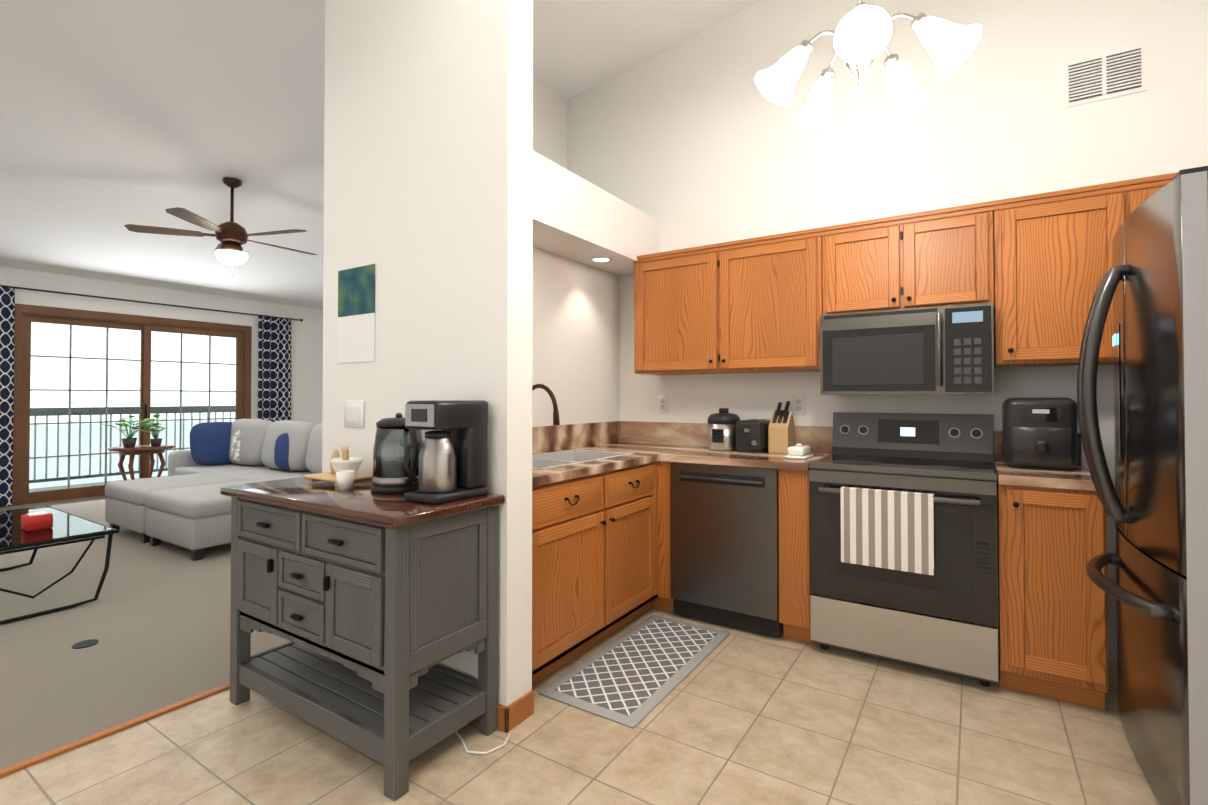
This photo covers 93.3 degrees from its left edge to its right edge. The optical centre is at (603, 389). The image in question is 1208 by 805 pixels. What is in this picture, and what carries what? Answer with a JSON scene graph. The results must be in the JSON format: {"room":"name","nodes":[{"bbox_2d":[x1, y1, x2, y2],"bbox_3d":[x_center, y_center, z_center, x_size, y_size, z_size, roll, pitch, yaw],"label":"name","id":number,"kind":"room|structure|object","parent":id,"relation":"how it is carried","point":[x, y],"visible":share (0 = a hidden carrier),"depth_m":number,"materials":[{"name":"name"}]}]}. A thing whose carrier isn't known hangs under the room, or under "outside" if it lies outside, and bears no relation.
{"room":"kitchen","nodes":[
{"label":"kitchen","id":0,"kind":"room"},
{"bbox_2d":[0,495,290,769],"bbox_3d":[-3.913,1.326,4.896,6.556,0.058,8.300,-1,-1,33],"label":"floor carpet","id":1,"kind":"object","parent":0,"point":[154,621],"visible":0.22,"depth_m":2.94,"materials":[{"name":"beige carpet"}]},
{"bbox_2d":[0,506,118,624],"bbox_3d":[-3.749,1.067,3.552,1.410,0.423,0.740,-1,-1,33],"label":"coffee table","id":2,"kind":"object","parent":1,"relation":"on","point":[67,527],"visible":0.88,"depth_m":3.42,"materials":[{"name":"black glass"}]},
{"bbox_2d":[21,512,52,530],"bbox_3d":[-3.477,0.807,3.498,0.120,0.092,0.120,-1,-1,33],"label":"box","id":3,"kind":"object","parent":2,"relation":"on","point":[36,521],"visible":0.98,"depth_m":3.46,"materials":[{"name":"red plastic"}]},
{"bbox_2d":[72,639,98,648],"bbox_3d":[-2.579,1.267,2.836,0.100,0.005,0.100,-1,-1,33],"label":"electrical outlet cover","id":4,"kind":"object","parent":1,"relation":"on","point":[85,644],"visible":1,"depth_m":2.83,"materials":[{"name":"black metal"}]},
{"bbox_2d":[107,445,174,480],"bbox_3d":[-5.644,1.019,6.968,0.640,0.632,0.640,-1,-1,33],"label":"side table","id":5,"kind":"object","parent":1,"relation":"on","point":[132,452],"visible":0.6,"depth_m":6.90,"materials":[{"name":"brown wood"}]},
{"bbox_2d":[102,414,166,447],"bbox_3d":[-5.672,0.502,6.936,0.484,0.400,0.659,-1,-1,33],"label":"plants","id":6,"kind":"object","parent":5,"relation":"on","point":[129,441],"visible":1,"depth_m":6.92,"materials":[{"name":"green plant"}]},
{"bbox_2d":[105,473,242,542],"bbox_3d":[-3.993,1.077,5.333,0.870,0.452,0.840,-1,-1,33],"label":"ottoman","id":7,"kind":"object","parent":1,"relation":"on","point":[125,507],"visible":0.56,"depth_m":5.04,"materials":[{"name":"fabric"}]},
{"bbox_2d":[145,480,257,560],"bbox_3d":[-3.213,1.070,4.826,0.910,0.452,0.840,-1,-1,33],"label":"ottoman","id":8,"kind":"object","parent":1,"relation":"on","point":[195,520],"visible":0.56,"depth_m":4.41,"materials":[{"name":"fabric"}]},
{"bbox_2d":[168,419,321,481],"bbox_3d":[-3.546,0.826,6.143,2.860,0.977,0.980,-1,-1,33],"label":"sofa","id":9,"kind":"object","parent":1,"relation":"on","point":[259,450],"visible":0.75,"depth_m":6.33,"materials":[{"name":"fabric"}]},
{"bbox_2d":[0,266,322,505],"bbox_3d":[-6.620,-0.971,6.686,0.100,4.600,8.300,-1,-1,33],"label":"wall","id":10,"kind":"structure","parent":0,"point":[306,368],"depth_m":8.11,"materials":[{"name":"paint"}]},
{"bbox_2d":[7,303,251,505],"bbox_3d":[-6.050,0.191,7.529,0.120,2.300,2.560,-1,-1,33],"label":"door frame","id":11,"kind":"structure","parent":10,"relation":"attached to","point":[26,315],"depth_m":7.17,"materials":[{"name":"brown wood"}]},
{"bbox_2d":[29,406,234,491],"bbox_3d":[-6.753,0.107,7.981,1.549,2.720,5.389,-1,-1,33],"label":"railing","id":12,"kind":"object","parent":10,"relation":"attached to","point":[82,410],"depth_m":8.27,"materials":[{"name":"grey metal"}]},
{"bbox_2d":[0,285,302,505],"bbox_3d":[-5.956,0.079,7.481,0.130,2.462,4.024,-1,-1,33],"label":"curtains","id":13,"kind":"object","parent":10,"relation":"attached to","point":[274,368],"visible":0.81,"depth_m":8.58,"materials":[{"name":"blue fabric"}]},
{"bbox_2d":[0,0,761,309],"bbox_3d":[-2.216,-2.141,3.780,10.670,1.487,8.400,-1,-1,33],"label":"ceiling","id":14,"kind":"structure","parent":0,"point":[116,116],"depth_m":4.17,"materials":[{"name":"paint"}]},
{"bbox_2d":[124,177,316,264],"bbox_3d":[-3.282,-1.426,5.130,1.473,0.868,1.401,-1,-1,33],"label":"ceiling fan","id":15,"kind":"object","parent":14,"relation":"hanging from","point":[231,235],"visible":1,"depth_m":4.98,"materials":[{"name":"brown wood"}]},
{"bbox_2d":[755,0,982,129],"bbox_3d":[0.872,-1.782,1.922,0.662,1.600,0.665,-1,-1,33],"label":"chandelier","id":16,"kind":"object","parent":14,"relation":"hanging from","point":[862,34],"visible":1,"depth_m":1.90,"materials":[{"name":"white glass"}]},
{"bbox_2d":[322,0,660,706],"bbox_3d":[-0.341,-0.615,3.289,1.214,3.797,1.944,-1,-1,33],"label":"wall","id":17,"kind":"structure","parent":0,"point":[473,219],"depth_m":2.45,"materials":[{"name":"paint"}]},
{"bbox_2d":[344,401,363,427],"bbox_3d":[-1.162,0.115,2.646,0.150,0.124,0.009,-1,-1,33],"label":"light switch","id":18,"kind":"object","parent":17,"relation":"attached to","point":[353,413],"visible":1,"depth_m":2.64,"materials":[{"name":"white plastic"}]},
{"bbox_2d":[338,264,374,362],"bbox_3d":[-1.153,-0.345,2.648,0.280,0.440,0.006,-1,-1,33],"label":"calendar","id":19,"kind":"object","parent":17,"relation":"attached to","point":[356,298],"visible":1,"depth_m":2.64,"materials":[{"name":"white paper"}]},
{"bbox_2d":[589,256,612,262],"bbox_3d":[-0.019,-0.828,3.646,0.150,0.008,0.150,-1,-1,33],"label":"recessed light","id":20,"kind":"object","parent":17,"relation":"in","point":[600,259],"visible":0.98,"depth_m":3.64,"materials":[{"name":"white plastic"}]},
{"bbox_2d":[0,608,1164,804],"bbox_3d":[-0.121,1.277,0.941,4.114,0.050,5.800,-1,-1,33],"label":"floor","id":21,"kind":"structure","parent":0,"point":[737,716],"depth_m":1.99,"materials":[{"name":"beige tile"}]},
{"bbox_2d":[0,682,229,777],"bbox_3d":[-2.403,1.249,1.205,0.036,0.013,3.756,-1,-1,33],"label":"trim","id":22,"kind":"structure","parent":21,"relation":"on","point":[82,742],"depth_m":2.09,"materials":[{"name":"brown wood"}]},
{"bbox_2d":[220,477,504,800],"bbox_3d":[-0.964,0.831,2.216,1.110,0.875,0.490,-1,-1,33],"label":"cart","id":23,"kind":"object","parent":21,"relation":"on","point":[374,608],"visible":0.98,"depth_m":1.99,"materials":[{"name":"grey wood"}]},
{"bbox_2d":[304,446,372,485],"bbox_3d":[-1.126,0.318,2.442,0.260,0.157,0.180,-1,-1,33],"label":"tray","id":24,"kind":"object","parent":23,"relation":"on","point":[345,461],"visible":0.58,"depth_m":2.39,"materials":[{"name":"brown wood"}]},
{"bbox_2d":[336,470,354,489],"bbox_3d":[-1.021,0.358,2.254,0.072,0.070,0.072,-1,-1,33],"label":"cup","id":25,"kind":"object","parent":23,"relation":"on","point":[345,479],"visible":1,"depth_m":2.23,"materials":[{"name":"white ceramic"}]},
{"bbox_2d":[371,413,422,493],"bbox_3d":[-0.777,0.242,2.216,0.262,0.301,0.200,-1,-1,33],"label":"kettle","id":26,"kind":"object","parent":23,"relation":"on","point":[391,475],"visible":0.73,"depth_m":2.15,"materials":[{"name":"glass"}]},
{"bbox_2d":[403,400,488,504],"bbox_3d":[-0.570,0.216,2.053,0.166,0.350,0.279,-1,-1,33],"label":"coffee maker","id":27,"kind":"object","parent":23,"relation":"on","point":[453,460],"visible":1,"depth_m":1.99,"materials":[{"name":"black plastic"}]},
{"bbox_2d":[455,731,510,753],"bbox_3d":[-0.501,1.261,2.093,0.334,0.008,0.165,-1,-1,33],"label":"power cord","id":28,"kind":"object","parent":21,"relation":"on","point":[477,752],"visible":0.69,"depth_m":2.01,"materials":[{"name":"white plastic"}]},
{"bbox_2d":[532,421,675,685],"bbox_3d":[-0.084,0.750,3.190,0.690,1.062,1.796,-1,-1,33],"label":"base cabinet","id":29,"kind":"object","parent":21,"relation":"on","point":[600,531],"depth_m":2.77,"materials":[{"name":"brown wood"}]},
{"bbox_2d":[532,384,559,424],"bbox_3d":[-0.367,0.167,3.068,0.281,0.395,0.106,-1,-1,33],"label":"faucet","id":30,"kind":"object","parent":29,"relation":"on","point":[556,420],"visible":0.42,"depth_m":3.02,"materials":[{"name":"brown metal"}]},
{"bbox_2d":[538,615,730,727],"bbox_3d":[0.193,1.269,2.678,0.460,0.011,1.015,-1,-1,33],"label":"kitchen mat","id":31,"kind":"object","parent":21,"relation":"on","point":[634,676],"visible":1,"depth_m":2.56,"materials":[{"name":"grey fabric"}]},
{"bbox_2d":[670,462,782,637],"bbox_3d":[0.778,0.847,3.272,0.594,0.872,0.621,-1,-1,33],"label":"dishwasher","id":32,"kind":"object","parent":21,"relation":"on","point":[724,545],"visible":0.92,"depth_m":3.02,"materials":[{"name":"black metal"}]},
{"bbox_2d":[664,422,832,643],"bbox_3d":[0.845,0.751,3.268,0.784,1.062,0.652,-1,-1,33],"label":"base cabinet","id":33,"kind":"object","parent":21,"relation":"on","point":[683,442],"depth_m":2.88,"materials":[{"name":"brown wood"}]},
{"bbox_2d":[708,408,739,450],"bbox_3d":[0.734,0.243,3.497,0.196,0.255,0.201,-1,-1,33],"label":"rice cooker","id":34,"kind":"object","parent":33,"relation":"on","point":[722,429],"visible":0.9,"depth_m":3.42,"materials":[{"name":"silver metal"}]},
{"bbox_2d":[736,419,769,452],"bbox_3d":[0.896,0.275,3.397,0.160,0.187,0.275,-1,-1,33],"label":"toaster","id":35,"kind":"object","parent":33,"relation":"on","point":[752,435],"visible":0.9,"depth_m":3.30,"materials":[{"name":"black plastic"}]},
{"bbox_2d":[768,401,795,453],"bbox_3d":[1.046,0.219,3.345,0.110,0.299,0.180,-1,-1,33],"label":"knife block","id":36,"kind":"object","parent":33,"relation":"on","point":[782,433],"visible":0.98,"depth_m":3.29,"materials":[{"name":"brown wood"}]},
{"bbox_2d":[784,443,813,458],"bbox_3d":[1.046,0.328,3.058,0.110,0.072,0.200,-1,-1,33],"label":"butter dish","id":37,"kind":"object","parent":33,"relation":"on","point":[798,451],"visible":1,"depth_m":2.99,"materials":[{"name":"white ceramic"}]},
{"bbox_2d":[809,412,998,686],"bbox_3d":[1.471,0.702,2.809,0.758,1.150,0.724,-1,-1,33],"label":"stove","id":38,"kind":"object","parent":21,"relation":"on","point":[903,541],"visible":1,"depth_m":2.57,"materials":[{"name":"black metal"}]},
{"bbox_2d":[994,431,1108,709],"bbox_3d":[1.953,0.741,2.533,0.340,1.062,0.679,-1,-1,33],"label":"base cabinet","id":39,"kind":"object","parent":21,"relation":"on","point":[1053,618],"depth_m":2.29,"materials":[{"name":"brown wood"}]},
{"bbox_2d":[1002,398,1077,471],"bbox_3d":[1.991,0.198,2.615,0.260,0.320,0.355,-1,-1,33],"label":"air fryer","id":40,"kind":"object","parent":39,"relation":"on","point":[1040,433],"visible":1,"depth_m":2.51,"materials":[{"name":"black plastic"}]},
{"bbox_2d":[1077,166,1207,804],"bbox_3d":[2.083,0.336,1.715,1.008,1.853,0.912,-1,-1,33],"label":"refrigerator","id":41,"kind":"object","parent":21,"relation":"on","point":[1153,284],"visible":1,"depth_m":1.65,"materials":[{"name":"grey metal"}]},
{"bbox_2d":[567,0,1207,662],"bbox_3d":[1.432,-1.016,3.362,4.114,4.600,0.100,-1,-1,33],"label":"wall","id":42,"kind":"structure","parent":0,"point":[699,138],"depth_m":3.24,"materials":[{"name":"paint"}]},
{"bbox_2d":[658,395,667,412],"bbox_3d":[0.405,0.102,3.947,0.075,0.124,0.010,-1,-1,33],"label":"electrical outlet","id":43,"kind":"object","parent":42,"relation":"attached to","point":[662,403],"visible":1,"depth_m":3.94,"materials":[{"name":"white plastic"}]},
{"bbox_2d":[633,228,824,374],"bbox_3d":[0.767,-0.484,3.522,1.168,0.762,0.337,-1,-1,33],"label":"upper cabinet","id":44,"kind":"object","parent":42,"relation":"attached to","point":[752,305],"depth_m":3.34,"materials":[{"name":"brown wood"}]},
{"bbox_2d":[792,395,804,414],"bbox_3d":[1.176,0.096,3.446,0.075,0.124,0.010,-1,-1,33],"label":"electrical outlet","id":45,"kind":"object","parent":42,"relation":"attached to","point":[798,403],"visible":1,"depth_m":3.44,"materials":[{"name":"white plastic"}]},
{"bbox_2d":[821,200,996,314],"bbox_3d":[1.580,-0.633,2.996,0.763,0.480,0.337,-1,-1,33],"label":"upper cabinet","id":46,"kind":"object","parent":42,"relation":"attached to","point":[946,256],"depth_m":2.83,"materials":[{"name":"brown wood"}]},
{"bbox_2d":[820,303,993,394],"bbox_3d":[1.548,-0.180,2.941,0.755,0.418,0.452,-1,-1,33],"label":"microwave","id":47,"kind":"object","parent":46,"relation":"attached to","point":[945,350],"visible":1,"depth_m":2.77,"materials":[{"name":"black metal"}]},
{"bbox_2d":[993,176,1152,366],"bbox_3d":[2.124,-0.496,2.641,0.526,0.762,0.337,-1,-1,33],"label":"upper cabinet","id":48,"kind":"object","parent":42,"relation":"attached to","point":[1034,268],"depth_m":2.53,"materials":[{"name":"brown wood"}]},
{"bbox_2d":[1063,42,1146,107],"bbox_3d":[2.362,-1.480,2.695,0.300,0.220,0.012,-1,-1,33],"label":"air vent","id":49,"kind":"object","parent":42,"relation":"in","point":[1110,74],"visible":1,"depth_m":2.69,"materials":[{"name":"white plastic"}]},
{"bbox_2d":[1153,172,1207,193],"bbox_3d":[2.438,-0.499,2.436,0.485,0.762,0.337,-1,-1,33],"label":"upper cabinet","id":50,"kind":"object","parent":42,"relation":"attached to","point":[1159,181],"depth_m":2.35,"materials":[{"name":"brown wood"}]},
{"label":"outside","id":51,"kind":"structure","parent":0,"visible":0},
{"bbox_2d":[29,322,235,488],"bbox_3d":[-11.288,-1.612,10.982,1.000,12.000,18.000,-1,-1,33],"label":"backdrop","id":52,"kind":"structure","parent":51,"point":[83,380],"depth_m":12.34,"materials":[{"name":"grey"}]},
{"bbox_3d":[-2.249,-0.962,7.304,6.556,4.600,2.500,-1,-1,33],"label":"wall","id":53,"kind":"structure","parent":0,"visible":0},
{"bbox_2d":[475,701,516,732],"bbox_3d":[-0.852,1.227,2.443,1.203,0.090,0.037,-1,-1,33],"label":"baseboard","id":54,"kind":"structure","parent":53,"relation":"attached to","point":[511,716],"depth_m":2.12,"materials":[{"name":"brown wood"}]}
]}

